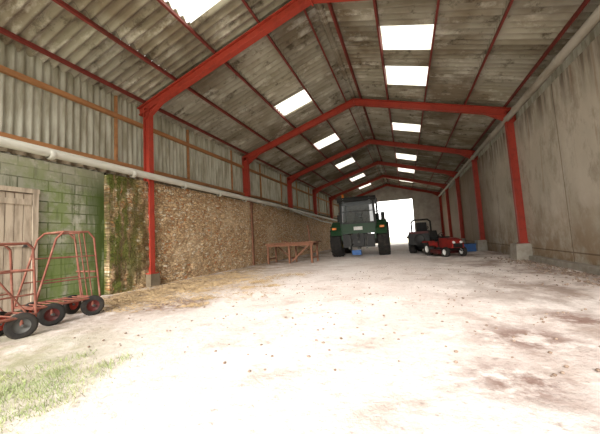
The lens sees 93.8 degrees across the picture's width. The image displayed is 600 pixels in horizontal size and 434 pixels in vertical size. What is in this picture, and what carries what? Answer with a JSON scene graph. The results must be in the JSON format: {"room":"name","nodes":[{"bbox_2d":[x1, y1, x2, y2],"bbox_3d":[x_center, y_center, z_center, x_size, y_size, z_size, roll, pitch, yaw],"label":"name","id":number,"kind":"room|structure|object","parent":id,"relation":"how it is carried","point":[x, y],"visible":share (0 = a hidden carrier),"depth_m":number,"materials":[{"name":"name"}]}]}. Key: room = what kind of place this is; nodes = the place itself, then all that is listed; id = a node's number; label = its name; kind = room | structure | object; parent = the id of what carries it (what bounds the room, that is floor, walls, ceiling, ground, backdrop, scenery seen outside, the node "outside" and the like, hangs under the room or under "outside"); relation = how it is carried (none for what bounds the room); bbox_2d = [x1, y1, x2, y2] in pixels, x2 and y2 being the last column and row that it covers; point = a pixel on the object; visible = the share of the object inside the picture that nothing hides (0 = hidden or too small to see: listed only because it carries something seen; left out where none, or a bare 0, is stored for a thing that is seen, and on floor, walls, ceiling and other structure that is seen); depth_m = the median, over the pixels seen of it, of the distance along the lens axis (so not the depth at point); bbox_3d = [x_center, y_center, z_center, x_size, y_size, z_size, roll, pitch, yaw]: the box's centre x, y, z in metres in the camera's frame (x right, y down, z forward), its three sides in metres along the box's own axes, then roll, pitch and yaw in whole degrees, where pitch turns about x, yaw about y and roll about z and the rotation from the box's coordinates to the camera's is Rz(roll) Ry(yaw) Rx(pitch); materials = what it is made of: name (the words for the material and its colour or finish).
{"room":"farm building","nodes":[
{"label":"farm building","id":0,"kind":"room"},
{"bbox_2d":[0,40,339,311],"bbox_3d":[-1.111,-0.146,19.480,0.753,5.995,38.000,-5,-5,20],"label":"wall","id":1,"kind":"structure","parent":0,"point":[198,232],"depth_m":8.14,"materials":[{"name":"stone"}]},
{"bbox_2d":[0,185,39,311],"bbox_3d":[-6.046,0.641,5.538,0.118,2.590,1.440,-5,-5,20],"label":"door","id":2,"kind":"structure","parent":1,"relation":"in","point":[19,212],"depth_m":5.90,"materials":[{"name":"brown wood"}]},
{"bbox_2d":[0,65,338,216],"bbox_3d":[-1.272,-1.818,19.640,0.150,2.425,38.000,-5,-5,20],"label":"trim","id":3,"kind":"structure","parent":1,"relation":"attached to","point":[3,69],"depth_m":8.53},
{"bbox_2d":[0,243,599,433],"bbox_3d":[4.676,2.304,17.147,12.394,0.048,38.000,-5,-5,20],"label":"floor","id":4,"kind":"structure","parent":0,"point":[169,389],"depth_m":2.83,"materials":[{"name":"beige concrete"}]},
{"bbox_2d":[0,242,38,339],"bbox_3d":[-4.457,1.039,3.585,0.774,1.366,1.552,-5,-5,20],"label":"cart","id":5,"kind":"object","parent":4,"relation":"on","point":[23,324],"visible":1,"depth_m":4.05,"materials":[{"name":"metal"}]},
{"bbox_2d":[14,231,103,325],"bbox_3d":[-4.299,1.047,5.046,0.816,1.566,1.076,-5,-5,20],"label":"trolley","id":6,"kind":"object","parent":4,"relation":"on","point":[51,314],"visible":0.93,"depth_m":5.07,"materials":[{"name":"metal"}]},
{"bbox_2d":[0,349,143,433],"bbox_3d":[-2.484,1.504,2.512,1.746,0.070,1.928,-5,-5,20],"label":"grass patch","id":7,"kind":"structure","parent":4,"relation":"on","point":[83,354],"depth_m":2.50,"materials":[{"name":"plant"}]},
{"bbox_2d":[100,267,312,312],"bbox_3d":[-1.839,1.971,8.961,4.531,0.090,8.174,-5,-5,20],"label":"straw","id":8,"kind":"object","parent":4,"relation":"on","point":[182,286],"visible":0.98,"depth_m":7.26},
{"bbox_2d":[137,0,363,287],"bbox_3d":[0.512,-2.075,6.935,12.154,7.588,0.800,-5,-5,20],"label":"frame","id":9,"kind":"object","parent":4,"relation":"on","point":[147,110],"visible":0.88,"depth_m":8.45,"materials":[{"name":"red paint"}]},
{"bbox_2d":[0,136,336,223],"bbox_3d":[-1.101,-0.380,17.884,0.232,0.982,35.002,-5,-5,20],"label":"drain pipe","id":10,"kind":"object","parent":9,"relation":"attached to","point":[52,154],"visible":0.92,"depth_m":7.63,"materials":[{"name":"plastic"}]},
{"bbox_2d":[438,4,599,196],"bbox_3d":[9.772,-3.505,15.564,0.260,0.260,38.000,-5,-5,20],"label":"pipe","id":11,"kind":"object","parent":9,"relation":"attached to","point":[593,20],"visible":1,"depth_m":7.71,"materials":[{"name":"grey metal"}]},
{"bbox_2d":[250,202,254,264],"bbox_3d":[-2.427,0.845,14.480,0.100,3.270,0.200,-5,-5,20],"label":"wall post","id":12,"kind":"object","parent":4,"relation":"on","point":[251,203],"visible":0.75,"depth_m":14.45,"materials":[{"name":"brown wood"}]},
{"bbox_2d":[264,224,321,263],"bbox_3d":[-0.359,1.410,14.826,2.850,1.976,1.250,-5,-5,20],"label":"wooden workbench","id":13,"kind":"object","parent":4,"relation":"on","point":[299,244],"visible":0.98,"depth_m":14.58,"materials":[{"name":"brown wood"}]},
{"bbox_2d":[72,257,599,376],"bbox_3d":[2.480,1.647,7.584,8.872,0.047,11.508,-5,-5,20],"label":"debris","id":14,"kind":"object","parent":4,"relation":"on","point":[564,270],"visible":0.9,"depth_m":5.82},
{"bbox_2d":[330,195,390,256],"bbox_3d":[4.101,0.596,18.431,3.517,3.772,5.817,-5,-5,20],"label":"tractor","id":15,"kind":"object","parent":4,"relation":"on","point":[358,225],"visible":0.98,"depth_m":16.41,"materials":[{"name":"metal"}]},
{"bbox_2d":[242,98,532,259],"bbox_3d":[2.700,-1.724,12.779,12.194,7.598,0.800,-5,-5,20],"label":"frame","id":16,"kind":"object","parent":4,"relation":"on","point":[521,250],"visible":0.74,"depth_m":11.44,"materials":[{"name":"red paint"}]},
{"bbox_2d":[287,139,487,250],"bbox_3d":[4.819,-1.393,18.382,12.194,7.598,0.800,-5,-5,20],"label":"frame","id":17,"kind":"object","parent":4,"relation":"on","point":[481,244],"visible":0.72,"depth_m":17.35,"materials":[{"name":"red paint"}]},
{"bbox_2d":[312,161,465,242],"bbox_3d":[6.938,-1.061,23.986,12.194,7.598,0.800,-5,-5,20],"label":"frame","id":18,"kind":"object","parent":4,"relation":"on","point":[315,191],"visible":0.7,"depth_m":23.28,"materials":[{"name":"red paint"}]},
{"bbox_2d":[329,175,452,237],"bbox_3d":[9.056,-0.730,29.590,12.194,7.598,0.800,-5,-5,20],"label":"frame","id":19,"kind":"object","parent":4,"relation":"on","point":[443,186],"visible":0.66,"depth_m":29.06,"materials":[{"name":"red paint"}]},
{"bbox_2d":[355,183,444,235],"bbox_3d":[11.087,-0.413,34.960,12.194,7.598,0.800,-5,-5,20],"label":"frame","id":20,"kind":"object","parent":4,"relation":"on","point":[386,184],"visible":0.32,"depth_m":33.81,"materials":[{"name":"red paint"}]},
{"bbox_2d":[407,218,439,252],"bbox_3d":[7.476,1.141,16.797,1.728,1.992,3.694,-6,-5,32],"label":"tractor","id":21,"kind":"object","parent":4,"relation":"on","point":[415,239],"visible":0.62,"depth_m":15.63,"materials":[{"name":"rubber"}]},
{"bbox_2d":[422,230,466,256],"bbox_3d":[7.048,1.265,13.717,1.240,1.287,2.148,-3,-5,-4],"label":"ride-on mower","id":22,"kind":"object","parent":4,"relation":"on","point":[444,245],"visible":0.99,"depth_m":13.28,"materials":[{"name":"metal"}]},
{"bbox_2d":[464,243,475,251],"bbox_3d":[9.442,1.699,15.702,0.660,0.440,0.700,-5,-5,20],"label":"plastic crate","id":23,"kind":"object","parent":4,"relation":"on","point":[471,247],"visible":0.61,"depth_m":15.40,"materials":[{"name":"blue plastic"}]},
{"bbox_2d":[0,0,599,200],"bbox_3d":[4.314,-4.478,17.739,12.814,2.096,38.700,-5,-5,20],"label":"ceiling","id":24,"kind":"structure","parent":0,"point":[465,32],"depth_m":8.96,"materials":[{"name":"grey metal"}]},
{"bbox_2d":[164,0,219,22],"bbox_3d":[-2.453,-5.294,6.265,1.480,0.550,1.700,-5,-5,20],"label":"window","id":25,"kind":"structure","parent":24,"relation":"attached to","point":[191,10],"depth_m":6.87,"materials":[{"name":"white glass"}]},
{"bbox_2d":[274,90,311,115],"bbox_3d":[-0.246,-4.949,12.102,1.480,0.555,1.200,-5,-5,20],"label":"window","id":26,"kind":"structure","parent":24,"relation":"attached to","point":[301,98],"depth_m":12.11,"materials":[{"name":"white glass"}]},
{"bbox_2d":[0,0,589,198],"bbox_3d":[4.267,-4.378,17.590,11.641,1.763,38.200,-5,-5,20],"label":"roof purlins","id":27,"kind":"structure","parent":24,"relation":"attached to","point":[61,3],"depth_m":8.59,"materials":[{"name":"red metal"}]},
{"bbox_2d":[314,134,338,148],"bbox_3d":[1.643,-4.654,17.099,1.480,0.555,1.300,-5,-5,20],"label":"window","id":28,"kind":"structure","parent":24,"relation":"attached to","point":[332,138],"depth_m":17.17,"materials":[{"name":"white glass"}]},
{"bbox_2d":[335,158,354,168],"bbox_3d":[3.656,-4.339,22.423,1.480,0.553,1.500,-5,-5,20],"label":"window","id":29,"kind":"structure","parent":24,"relation":"attached to","point":[351,160],"depth_m":22.42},
{"bbox_2d":[350,173,364,180],"bbox_3d":[5.757,-4.011,27.980,1.480,0.555,1.400,-5,-5,20],"label":"window","id":30,"kind":"structure","parent":24,"relation":"attached to","point":[360,175],"depth_m":28.04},
{"bbox_2d":[396,153,415,160],"bbox_3d":[8.119,-4.663,21.504,1.480,0.550,1.700,-5,-5,20],"label":"window","id":31,"kind":"structure","parent":24,"relation":"attached to","point":[400,156],"depth_m":21.57,"materials":[{"name":"white glass"}]},
{"bbox_2d":[385,66,427,85],"bbox_3d":[3.961,-5.313,10.507,1.480,0.555,1.350,-5,-5,20],"label":"window","id":32,"kind":"structure","parent":24,"relation":"attached to","point":[396,75],"depth_m":10.48,"materials":[{"name":"white glass"}]},
{"bbox_2d":[392,122,420,131],"bbox_3d":[5.850,-5.018,15.503,1.480,0.555,1.250,-5,-5,20],"label":"window","id":33,"kind":"structure","parent":24,"relation":"attached to","point":[396,126],"depth_m":15.57,"materials":[{"name":"white glass"}]},
{"bbox_2d":[398,168,414,172],"bbox_3d":[9.814,-4.398,25.987,1.480,0.555,1.900,-5,-5,20],"label":"window","id":34,"kind":"structure","parent":24,"relation":"attached to","point":[399,169],"depth_m":26.15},
{"bbox_2d":[381,24,433,49],"bbox_3d":[3.193,-5.433,8.475,1.480,0.555,1.200,-5,-5,20],"label":"window","id":35,"kind":"structure","parent":24,"relation":"attached to","point":[401,37],"depth_m":8.46,"materials":[{"name":"white glass"}]},
{"bbox_2d":[353,183,442,236],"bbox_3d":[11.207,-0.458,35.292,12.394,7.768,0.200,-5,-5,20],"label":"wall","id":36,"kind":"structure","parent":0,"point":[425,205],"depth_m":34.01,"materials":[{"name":"grey concrete"}]},
{"bbox_2d":[441,22,599,265],"bbox_3d":[10.252,-1.124,15.241,0.300,5.995,38.000,-5,-5,20],"label":"wall","id":37,"kind":"structure","parent":0,"point":[557,130],"depth_m":8.38,"materials":[{"name":"grey concrete"}]},
{"bbox_2d":[529,255,599,275],"bbox_3d":[5.828,1.092,3.614,0.220,0.220,13.400,-5,-5,20],"label":"baseboard","id":38,"kind":"structure","parent":37,"relation":"attached to","point":[582,267],"depth_m":7.54,"materials":[{"name":"concrete"}]},
{"label":"outside","id":39,"kind":"structure","parent":0,"visible":0},
{"bbox_2d":[375,237,407,244],"bbox_3d":[10.551,3.484,35.200,130.000,0.001,180.000,-5,-5,20],"label":"ground","id":40,"kind":"structure","parent":39,"point":[393,240],"depth_m":54.68,"materials":[{"name":"white"}]}
]}

